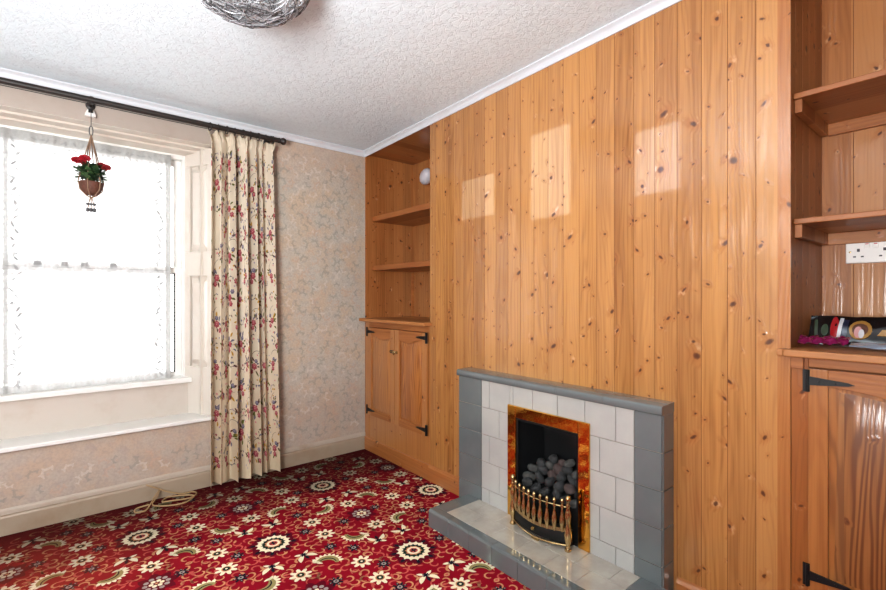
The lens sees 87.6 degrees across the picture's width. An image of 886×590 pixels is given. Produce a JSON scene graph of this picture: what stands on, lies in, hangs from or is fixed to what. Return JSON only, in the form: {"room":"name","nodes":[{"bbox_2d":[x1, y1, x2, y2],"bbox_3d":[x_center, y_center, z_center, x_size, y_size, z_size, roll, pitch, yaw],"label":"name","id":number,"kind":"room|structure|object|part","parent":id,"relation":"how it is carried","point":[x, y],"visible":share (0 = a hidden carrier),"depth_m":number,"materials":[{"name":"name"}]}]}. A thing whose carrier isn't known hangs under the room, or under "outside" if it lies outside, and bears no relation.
{"room":"living room","nodes":[
{"label":"living room","id":0,"kind":"room"},
{"bbox_2d":[70,126,111,212],"bbox_3d":[-1.879,-0.679,2.471,0.184,0.463,0.197,0,0,-40],"label":"hanging planter","id":1,"kind":"object","parent":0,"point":[92,173],"visible":1,"depth_m":2.44,"materials":[{"name":"ceramic"}]},
{"bbox_3d":[-1.906,-0.708,2.403,0.054,0.043,0.034,0,0,-40],"label":"flower","id":2,"kind":"part","parent":1,"relation":"part of","materials":[{"name":"red plant"}]},
{"bbox_3d":[-1.898,-0.692,2.447,0.060,0.337,0.017,0,0,-40],"label":"cord","id":3,"kind":"part","parent":1,"relation":"part of","materials":[{"name":"fabric"}]},
{"bbox_3d":[-1.871,-0.721,2.414,0.058,0.045,0.036,0,0,-40],"label":"flower","id":4,"kind":"part","parent":1,"relation":"part of","materials":[{"name":"red plant"}]},
{"bbox_3d":[-1.870,-0.692,2.442,0.006,0.337,0.062,0,0,-21],"label":"cord","id":5,"kind":"part","parent":1,"relation":"part of","materials":[{"name":"fabric"}]},
{"bbox_2d":[79,180,103,195],"bbox_3d":[-1.880,-0.572,2.469,0.108,0.072,0.107,0,0,-40],"label":"basket","id":6,"kind":"object","parent":1,"relation":"on","point":[88,187],"depth_m":2.44,"materials":[{"name":"wicker"}]},
{"bbox_3d":[-1.890,-0.692,2.495,0.006,0.337,0.062,0,0,-21],"label":"cord","id":7,"kind":"part","parent":1,"relation":"part of","materials":[{"name":"fabric"}]},
{"bbox_3d":[-1.852,-0.692,2.464,0.042,0.337,0.048,0,0,-40],"label":"cord","id":8,"kind":"part","parent":1,"relation":"part of","materials":[{"name":"fabric"}]},
{"bbox_3d":[-1.863,-0.692,2.490,0.006,0.337,0.062,0,0,39],"label":"cord","id":9,"kind":"part","parent":1,"relation":"part of","materials":[{"name":"fabric"}]},
{"bbox_3d":[-1.811,-0.691,2.482,0.054,0.043,0.034,0,0,-40],"label":"flower","id":10,"kind":"part","parent":1,"relation":"part of","materials":[{"name":"red plant"}]},
{"bbox_2d":[0,382,187,439],"bbox_3d":[-2.330,0.657,2.562,1.700,0.205,0.180,0,0,-40],"label":"wall","id":11,"kind":"structure","parent":0,"point":[21,418],"depth_m":2.68,"materials":[{"name":"paint"}]},
{"bbox_2d":[0,376,191,401],"bbox_3d":[-2.317,0.541,2.518,1.665,0.031,0.165,0,0,-40],"label":"window sill","id":12,"kind":"structure","parent":11,"relation":"on","point":[156,382],"depth_m":2.66,"materials":[{"name":"white paint"}]},
{"bbox_2d":[0,149,213,452],"bbox_3d":[-2.342,0.108,2.418,2.057,2.183,0.380,0,0,-40],"label":"window frame","id":13,"kind":"structure","parent":11,"relation":"in","point":[201,364],"depth_m":2.71,"materials":[{"name":"beige paint"}]},
{"bbox_2d":[0,124,184,394],"bbox_3d":[-2.329,-0.196,2.550,1.648,1.444,0.100,0,0,-40],"label":"window","id":14,"kind":"structure","parent":13,"relation":"attached to","point":[177,161],"depth_m":3.02,"materials":[{"name":"white paint"}]},
{"bbox_2d":[0,127,170,394],"bbox_3d":[-2.037,-0.187,2.691,0.788,1.416,0.021,0,0,-40],"label":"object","id":15,"kind":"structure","parent":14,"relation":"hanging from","point":[85,297],"depth_m":2.64,"materials":[{"name":"fabric"}]},
{"bbox_3d":[-2.343,-0.517,2.568,1.558,0.741,0.035,0,0,-40],"label":"sash","id":16,"kind":"part","parent":14,"relation":"part of","materials":[{"name":"white paint"}]},
{"bbox_3d":[-2.317,0.166,2.537,1.558,0.705,0.035,0,0,-40],"label":"sash","id":17,"kind":"part","parent":14,"relation":"part of","materials":[{"name":"white paint"}]},
{"bbox_2d":[0,67,364,509],"bbox_3d":[-2.180,0.033,2.553,4.920,2.335,0.380,0,0,-40],"label":"wall","id":18,"kind":"structure","parent":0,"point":[319,199],"depth_m":3.25,"materials":[{"name":"paper"}]},
{"bbox_2d":[85,109,95,125],"bbox_3d":[-1.906,-0.961,2.499,0.048,0.106,0.087,0,0,-40],"label":"wall hook","id":19,"kind":"object","parent":18,"relation":"attached to","point":[89,112],"visible":1,"depth_m":2.51,"materials":[{"name":"white paint"}]},
{"bbox_3d":[-1.925,-0.996,2.523,0.048,0.036,0.027,0,0,-40],"label":"plate","id":20,"kind":"part","parent":19,"relation":"part of","materials":[{"name":"white paint"}]},
{"bbox_2d":[0,77,286,144],"bbox_3d":[-2.026,-1.043,2.384,2.439,0.047,0.134,0,0,-40],"label":"pole","id":21,"kind":"object","parent":18,"relation":"attached to","point":[91,101],"visible":0.88,"depth_m":2.54,"materials":[{"name":"black metal"}]},
{"bbox_2d":[207,129,280,484],"bbox_3d":[-1.288,0.073,2.990,0.450,2.210,0.114,0,0,-40],"label":"floral curtain","id":22,"kind":"object","parent":21,"relation":"hanging from","point":[245,426],"visible":1,"depth_m":2.99,"materials":[{"name":"beige fabric"}]},
{"bbox_2d":[0,432,364,536],"bbox_3d":[-2.247,1.135,2.277,4.263,0.130,0.018,0,0,-40],"label":"baseboard","id":23,"kind":"structure","parent":18,"relation":"attached to","point":[25,517],"depth_m":2.66,"materials":[{"name":"paint"}]},
{"bbox_2d":[185,148,210,414],"bbox_3d":[-1.567,-0.091,2.988,0.241,1.703,0.030,0,0,20],"label":"window shutter","id":24,"kind":"object","parent":18,"relation":"attached to","point":[192,161],"visible":0.71,"depth_m":2.98,"materials":[{"name":"paint"}]},
{"bbox_3d":[-1.573,-0.562,2.985,0.145,0.525,0.016,0,0,20],"label":"raised panel","id":25,"kind":"part","parent":24,"relation":"part of","materials":[{"name":"paint"}]},
{"bbox_3d":[-1.573,0.163,2.985,0.145,0.555,0.016,0,0,20],"label":"raised panel","id":26,"kind":"part","parent":24,"relation":"part of","materials":[{"name":"paint"}]},
{"bbox_2d":[0,449,530,589],"bbox_3d":[-0.687,1.248,0.762,4.920,0.103,5.450,0,0,-40],"label":"floor","id":27,"kind":"structure","parent":0,"point":[356,520],"depth_m":2.25,"materials":[{"name":"carpet"}]},
{"bbox_2d":[134,484,196,512],"bbox_3d":[-1.604,1.148,2.683,0.317,0.101,0.155,0,0,-32],"label":"cable","id":28,"kind":"object","parent":27,"relation":"on","point":[159,489],"visible":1,"depth_m":2.69,"materials":[{"name":"beige plastic"}]},
{"bbox_2d":[365,322,429,479],"bbox_3d":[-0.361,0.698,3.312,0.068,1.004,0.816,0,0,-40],"label":"base cabinet","id":29,"kind":"object","parent":27,"relation":"on","point":[397,355],"visible":0.96,"depth_m":3.26,"materials":[{"name":"brown wood"}]},
{"bbox_3d":[-0.460,0.579,3.444,0.018,0.673,0.370,0,0,-40],"label":"door","id":30,"kind":"part","parent":29,"relation":"part of","materials":[{"name":"brown wood"}]},
{"bbox_3d":[-0.461,0.580,3.443,0.008,0.546,0.246,0,0,-40],"label":"raised panel","id":31,"kind":"part","parent":29,"relation":"part of","materials":[{"name":"brown wood"}]},
{"bbox_3d":[-0.327,1.010,3.311,0.012,0.179,0.754,0,0,-40],"label":"panel","id":32,"kind":"part","parent":29,"relation":"part of","materials":[{"name":"brown wood"}]},
{"bbox_3d":[-0.221,0.580,3.155,0.008,0.546,0.246,0,0,-40],"label":"raised panel","id":33,"kind":"part","parent":29,"relation":"part of","materials":[{"name":"brown wood"}]},
{"bbox_3d":[-0.219,0.579,3.156,0.018,0.673,0.370,0,0,-40],"label":"door","id":34,"kind":"part","parent":29,"relation":"part of","materials":[{"name":"brown wood"}]},
{"bbox_2d":[429,367,673,589],"bbox_3d":[0.394,0.808,2.141,0.379,0.783,1.185,0,0,-40],"label":"fireplace","id":35,"kind":"object","parent":27,"relation":"on","point":[632,436],"visible":0.94,"depth_m":1.96,"materials":[{"name":"tile"}]},
{"bbox_2d":[508,404,589,552],"bbox_3d":[0.531,0.833,2.216,0.347,0.563,0.472,0,0,-40],"label":"fireplace insert","id":36,"kind":"object","parent":35,"relation":"on","point":[533,435],"visible":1,"depth_m":2.16,"materials":[{"name":"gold metal"}]},
{"bbox_3d":[0.341,0.989,2.252,0.034,0.241,0.034,0,0,-40],"label":"post","id":37,"kind":"part","parent":36,"relation":"part of","materials":[{"name":"gold metal"}]},
{"bbox_2d":[522,477,532,486],"bbox_3d":[0.422,0.931,2.310,0.042,0.055,0.071,0,0,-30],"label":"coal","id":38,"kind":"object","parent":36,"relation":"on","point":[526,481],"visible":0.92,"depth_m":2.29,"materials":[{"name":"grey stone"}]},
{"bbox_2d":[522,471,535,480],"bbox_3d":[0.434,0.909,2.333,0.067,0.045,0.047,0,0,-21],"label":"coal","id":39,"kind":"object","parent":36,"relation":"on","point":[531,475],"visible":0.74,"depth_m":2.32,"materials":[{"name":"stone"}]},
{"bbox_2d":[527,464,537,471],"bbox_3d":[0.458,0.873,2.349,0.060,0.040,0.042,0,0,2],"label":"coal","id":40,"kind":"object","parent":36,"relation":"on","point":[531,467],"visible":0.84,"depth_m":2.33,"materials":[{"name":"stone"}]},
{"bbox_2d":[531,483,540,492],"bbox_3d":[0.454,0.942,2.256,0.058,0.055,0.046,0,0,-28],"label":"coal","id":41,"kind":"object","parent":36,"relation":"on","point":[536,487],"visible":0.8,"depth_m":2.24,"materials":[{"name":"grey stone"}]},
{"bbox_2d":[535,471,544,483],"bbox_3d":[0.478,0.899,2.285,0.042,0.061,0.050,0,0,-31],"label":"coal","id":42,"kind":"object","parent":36,"relation":"on","point":[539,476],"visible":0.94,"depth_m":2.27,"materials":[{"name":"grey stone"}]},
{"bbox_2d":[537,466,547,474],"bbox_3d":[0.498,0.869,2.306,0.055,0.050,0.048,0,0,6],"label":"coal","id":43,"kind":"object","parent":36,"relation":"on","point":[543,469],"visible":0.91,"depth_m":2.29,"materials":[{"name":"grey stone"}]},
{"bbox_2d":[536,458,545,465],"bbox_3d":[0.501,0.842,2.326,0.057,0.045,0.046,0,0,-43],"label":"coal","id":44,"kind":"object","parent":43,"relation":"on","point":[540,461],"visible":0.83,"depth_m":2.31,"materials":[{"name":"grey stone"}]},
{"bbox_2d":[539,487,550,495],"bbox_3d":[0.488,0.947,2.219,0.059,0.056,0.047,0,0,4],"label":"coal","id":45,"kind":"object","parent":36,"relation":"on","point":[544,491],"visible":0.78,"depth_m":2.20,"materials":[{"name":"grey stone"}]},
{"bbox_2d":[544,477,554,486],"bbox_3d":[0.517,0.902,2.240,0.054,0.051,0.044,0,0,-27],"label":"coal","id":46,"kind":"object","parent":36,"relation":"on","point":[548,482],"visible":0.99,"depth_m":2.23,"materials":[{"name":"grey stone"}]},
{"bbox_2d":[547,470,556,480],"bbox_3d":[0.533,0.876,2.259,0.042,0.054,0.046,0,0,-28],"label":"coal","id":47,"kind":"object","parent":46,"relation":"on","point":[550,473],"visible":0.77,"depth_m":2.25,"materials":[{"name":"stone"}]},
{"bbox_2d":[545,461,553,469],"bbox_3d":[0.536,0.843,2.293,0.059,0.045,0.042,0,0,-13],"label":"coal","id":48,"kind":"object","parent":47,"relation":"on","point":[549,465],"visible":0.67,"depth_m":2.27,"materials":[{"name":"stone"}]},
{"bbox_2d":[549,454,557,463],"bbox_3d":[0.546,0.807,2.291,0.044,0.046,0.054,0,0,11],"label":"coal","id":49,"kind":"object","parent":48,"relation":"on","point":[553,459],"visible":0.98,"depth_m":2.27,"materials":[{"name":"grey stone"}]},
{"bbox_2d":[552,488,561,499],"bbox_3d":[0.538,0.936,2.174,0.039,0.068,0.053,0,0,-12],"label":"coal","id":50,"kind":"object","parent":36,"relation":"on","point":[557,494],"visible":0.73,"depth_m":2.16,"materials":[{"name":"grey stone"}]},
{"bbox_2d":[553,479,564,492],"bbox_3d":[0.553,0.900,2.191,0.063,0.057,0.050,0,0,-27],"label":"coal","id":51,"kind":"object","parent":50,"relation":"on","point":[559,485],"visible":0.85,"depth_m":2.17,"materials":[{"name":"grey stone"}]},
{"bbox_2d":[556,471,566,482],"bbox_3d":[0.569,0.868,2.221,0.056,0.056,0.046,0,0,-37],"label":"coal","id":52,"kind":"object","parent":51,"relation":"on","point":[560,475],"visible":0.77,"depth_m":2.20,"materials":[{"name":"grey stone"}]},
{"bbox_2d":[553,463,560,474],"bbox_3d":[0.560,0.840,2.242,0.045,0.054,0.052,0,0,-38],"label":"coal","id":53,"kind":"object","parent":52,"relation":"on","point":[557,468],"visible":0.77,"depth_m":2.23,"materials":[{"name":"stone"}]},
{"bbox_2d":[558,459,564,466],"bbox_3d":[0.580,0.817,2.246,0.040,0.048,0.044,0,0,-40],"label":"coal","id":54,"kind":"object","parent":53,"relation":"on","point":[561,461],"visible":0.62,"depth_m":2.23,"materials":[{"name":"stone"}]},
{"bbox_2d":[560,495,572,502],"bbox_3d":[0.567,0.941,2.129,0.054,0.047,0.044,0,0,-18],"label":"coal","id":55,"kind":"object","parent":36,"relation":"on","point":[563,497],"visible":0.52,"depth_m":2.12,"materials":[{"name":"black stone"}]},
{"bbox_3d":[0.543,0.989,2.010,0.034,0.241,0.034,0,0,-40],"label":"post","id":56,"kind":"part","parent":36,"relation":"part of","materials":[{"name":"gold metal"}]},
{"bbox_2d":[564,484,575,494],"bbox_3d":[0.588,0.897,2.144,0.056,0.046,0.042,0,0,44],"label":"coal","id":57,"kind":"object","parent":36,"relation":"on","point":[570,489],"visible":1,"depth_m":2.13,"materials":[{"name":"stone"}]},
{"bbox_2d":[567,474,575,486],"bbox_3d":[0.609,0.869,2.175,0.046,0.052,0.058,0,0,7],"label":"coal","id":58,"kind":"object","parent":36,"relation":"on","point":[570,478],"visible":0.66,"depth_m":2.16,"materials":[{"name":"grey stone"}]},
{"bbox_2d":[561,466,572,475],"bbox_3d":[0.594,0.837,2.207,0.056,0.047,0.049,0,0,11],"label":"coal","id":59,"kind":"object","parent":58,"relation":"on","point":[565,470],"visible":0.86,"depth_m":2.19,"materials":[{"name":"grey stone"}]},
{"bbox_2d":[564,459,575,467],"bbox_3d":[0.607,0.804,2.220,0.052,0.043,0.040,0,0,-11],"label":"coal","id":60,"kind":"object","parent":59,"relation":"on","point":[570,462],"visible":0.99,"depth_m":2.20,"materials":[{"name":"stone"}]},
{"bbox_2d":[570,499,575,508],"bbox_3d":[0.602,0.940,2.088,0.058,0.041,0.042,0,0,1],"label":"coal","id":61,"kind":"object","parent":36,"relation":"on","point":[572,502],"visible":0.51,"depth_m":2.08,"materials":[{"name":"stone"}]},
{"bbox_3d":[0.522,0.819,2.210,0.094,0.728,0.866,0,0,-40],"label":"tiled panel","id":62,"kind":"part","parent":35,"relation":"part of","materials":[{"name":"tile"}]},
{"bbox_2d":[457,367,673,415],"bbox_3d":[0.494,0.436,2.233,0.106,0.038,1.172,0,0,-40],"label":"mantel shelf","id":63,"kind":"object","parent":35,"relation":"attached to","point":[622,402],"depth_m":2.07,"materials":[{"name":"grey tile"}]},
{"bbox_2d":[791,357,885,589],"bbox_3d":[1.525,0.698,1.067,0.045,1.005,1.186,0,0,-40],"label":"base cabinet","id":64,"kind":"object","parent":27,"relation":"on","point":[838,408],"visible":0.85,"depth_m":1.43,"materials":[{"name":"brown wood"}]},
{"bbox_2d":[777,343,885,364],"bbox_3d":[1.675,0.183,1.208,0.520,0.023,1.212,0,0,-40],"label":"countertop","id":65,"kind":"structure","parent":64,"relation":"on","point":[820,351],"depth_m":1.43,"materials":[{"name":"brown wood"}]},
{"bbox_2d":[797,334,849,345],"bbox_3d":[1.280,0.149,1.556,0.153,0.033,0.051,0,0,28],"label":"packet","id":66,"kind":"object","parent":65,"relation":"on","point":[829,340],"visible":1,"depth_m":1.55,"materials":[{"name":"pink plastic"}]},
{"bbox_2d":[807,315,885,345],"bbox_3d":[1.528,0.120,1.450,0.062,0.102,0.602,0,0,-42],"label":"packet","id":67,"kind":"object","parent":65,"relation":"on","point":[859,329],"visible":0.71,"depth_m":1.58,"materials":[{"name":"black plastic"}]},
{"bbox_2d":[814,320,817,335],"bbox_3d":[1.338,0.119,1.657,0.009,0.066,0.044,0,0,42],"label":"print","id":68,"kind":"object","parent":67,"relation":"attached to","point":[815,321],"depth_m":1.66},
{"bbox_2d":[821,324,827,334],"bbox_3d":[1.355,0.119,1.640,0.019,0.041,0.019,0,0,15],"label":"print","id":69,"kind":"object","parent":67,"relation":"attached to","point":[824,327],"depth_m":1.64},
{"bbox_2d":[830,317,838,336],"bbox_3d":[1.371,0.116,1.618,0.046,0.087,0.024,0,0,-40],"label":"print","id":70,"kind":"object","parent":67,"relation":"attached to","point":[834,321],"depth_m":1.62},
{"bbox_2d":[836,318,844,336],"bbox_3d":[1.383,0.112,1.607,0.042,0.070,0.011,0,0,-29],"label":"print","id":71,"kind":"object","parent":67,"relation":"attached to","point":[840,322],"depth_m":1.60},
{"bbox_2d":[840,320,849,336],"bbox_3d":[1.391,0.115,1.598,0.041,0.065,0.016,0,0,-32],"label":"print","id":72,"kind":"object","parent":67,"relation":"attached to","point":[844,324],"depth_m":1.60},
{"bbox_2d":[854,326,860,337],"bbox_3d":[1.404,0.122,1.562,0.018,0.038,0.021,0,0,-1],"label":"print","id":73,"kind":"object","parent":67,"relation":"attached to","point":[857,329],"depth_m":1.56},
{"bbox_2d":[852,324,867,334],"bbox_3d":[1.413,0.114,1.565,0.026,0.040,0.042,0,0,-40],"label":"print","id":74,"kind":"object","parent":67,"relation":"attached to","point":[857,329],"depth_m":1.56,"materials":[{"name":"paper"}]},
{"bbox_2d":[849,321,871,339],"bbox_3d":[1.416,0.115,1.567,0.044,0.062,0.059,0,0,-40],"label":"print","id":75,"kind":"object","parent":67,"relation":"attached to","point":[858,330],"depth_m":1.56},
{"bbox_2d":[858,329,863,337],"bbox_3d":[1.405,0.127,1.552,0.016,0.030,0.015,0,0,-40],"label":"print","id":76,"kind":"object","parent":67,"relation":"attached to","point":[860,331],"depth_m":1.55},
{"bbox_2d":[849,342,885,349],"bbox_3d":[1.437,0.157,1.373,0.046,0.020,0.345,0,0,-45],"label":"packet","id":77,"kind":"object","parent":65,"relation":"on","point":[869,345],"visible":1,"depth_m":1.46,"materials":[{"name":"white plastic"}]},
{"bbox_3d":[1.332,0.590,1.291,0.008,0.586,0.374,0,0,-40],"label":"raised panel","id":78,"kind":"part","parent":64,"relation":"part of","materials":[{"name":"brown wood"}]},
{"bbox_2d":[0,0,652,150],"bbox_3d":[-0.654,-1.234,0.722,4.920,0.218,5.347,0,0,-40],"label":"ceiling","id":79,"kind":"structure","parent":0,"point":[357,74],"depth_m":2.19,"materials":[{"name":"paint"}]},
{"bbox_2d":[199,0,309,28],"bbox_3d":[-0.682,-1.067,1.599,0.469,0.204,0.469,0,0,-8],"label":"ceiling light","id":80,"kind":"object","parent":79,"relation":"attached to","point":[276,17],"visible":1,"depth_m":1.64,"materials":[{"name":"metal"}]},
{"bbox_2d":[365,0,885,589],"bbox_3d":[1.097,0.002,1.955,0.475,2.396,4.798,0,0,-40],"label":"wall","id":81,"kind":"structure","parent":0,"point":[615,216],"depth_m":1.82,"materials":[{"name":"brown wood"}]},
{"bbox_2d":[359,316,431,325],"bbox_3d":[-0.189,0.183,3.444,0.520,0.023,0.835,0,0,-40],"label":"shelf","id":82,"kind":"object","parent":81,"relation":"attached to","point":[407,320],"visible":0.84,"depth_m":3.37,"materials":[{"name":"brown wood"}]},
{"bbox_2d":[369,125,429,164],"bbox_3d":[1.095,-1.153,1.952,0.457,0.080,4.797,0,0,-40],"label":"cabinet top","id":83,"kind":"object","parent":81,"relation":"attached to","point":[413,149],"depth_m":3.53,"materials":[{"name":"brown wood"}]},
{"bbox_2d":[372,203,429,226],"bbox_3d":[-0.148,-0.610,3.490,0.399,0.040,0.815,0,0,-40],"label":"shelf","id":84,"kind":"object","parent":81,"relation":"attached to","point":[420,214],"visible":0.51,"depth_m":3.49,"materials":[{"name":"brown wood"}]},
{"bbox_2d":[372,260,429,271],"bbox_3d":[-0.148,-0.221,3.490,0.399,0.038,0.815,0,0,-40],"label":"shelf","id":85,"kind":"object","parent":81,"relation":"attached to","point":[420,266],"visible":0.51,"depth_m":3.42,"materials":[{"name":"brown wood"}]},
{"bbox_2d":[419,168,429,184],"bbox_3d":[-0.125,-0.949,3.678,0.122,0.127,0.123,0,0,-40],"label":"wall light","id":86,"kind":"object","parent":81,"relation":"attached to","point":[424,177],"visible":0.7,"depth_m":3.63,"materials":[{"name":"white glass"}]},
{"bbox_2d":[428,465,458,495],"bbox_3d":[0.030,1.149,2.861,0.016,0.103,0.378,0,0,-40],"label":"baseboard","id":87,"kind":"structure","parent":81,"relation":"attached to","point":[450,482],"depth_m":2.88,"materials":[{"name":"brown wood"}]},
{"bbox_2d":[364,0,681,156],"bbox_3d":[0.908,-1.168,1.796,0.030,0.146,4.797,0,0,-40],"label":"trim","id":88,"kind":"structure","parent":81,"relation":"attached to","point":[653,7],"depth_m":2.30,"materials":[{"name":"paint"}]},
{"bbox_2d":[676,577,706,589],"bbox_3d":[1.026,1.149,1.666,0.016,0.103,0.355,0,0,-40],"label":"baseboard","id":89,"kind":"structure","parent":81,"relation":"attached to","point":[681,584],"depth_m":1.77,"materials":[{"name":"brown wood"}]},
{"bbox_2d":[794,69,885,136],"bbox_3d":[1.727,-0.655,1.240,0.400,0.064,1.194,0,0,-40],"label":"shelf","id":90,"kind":"object","parent":81,"relation":"attached to","point":[858,103],"visible":1,"depth_m":1.60,"materials":[{"name":"brown wood"}]},
{"bbox_2d":[794,209,885,244],"bbox_3d":[1.727,-0.230,1.240,0.400,0.064,1.194,0,0,-40],"label":"shelf","id":91,"kind":"object","parent":81,"relation":"attached to","point":[867,226],"visible":1,"depth_m":1.61,"materials":[{"name":"brown wood"}]},
{"bbox_2d":[846,241,885,263],"bbox_3d":[1.585,-0.166,1.709,0.016,0.086,0.146,0,0,-40],"label":"wall socket","id":92,"kind":"object","parent":81,"relation":"attached to","point":[872,252],"visible":1,"depth_m":1.72,"materials":[{"name":"white plastic"}]},
{"bbox_2d":[864,243,869,247],"bbox_3d":[1.574,-0.188,1.715,0.006,0.020,0.016,0,0,-40],"label":"switch","id":93,"kind":"object","parent":92,"relation":"attached to","point":[866,245],"depth_m":1.71,"materials":[{"name":"white plastic"}]},
{"bbox_2d":[873,242,878,247],"bbox_3d":[1.589,-0.188,1.696,0.006,0.020,0.016,0,0,-40],"label":"switch","id":94,"kind":"object","parent":92,"relation":"attached to","point":[875,244],"depth_m":1.69,"materials":[{"name":"white plastic"}]}
]}

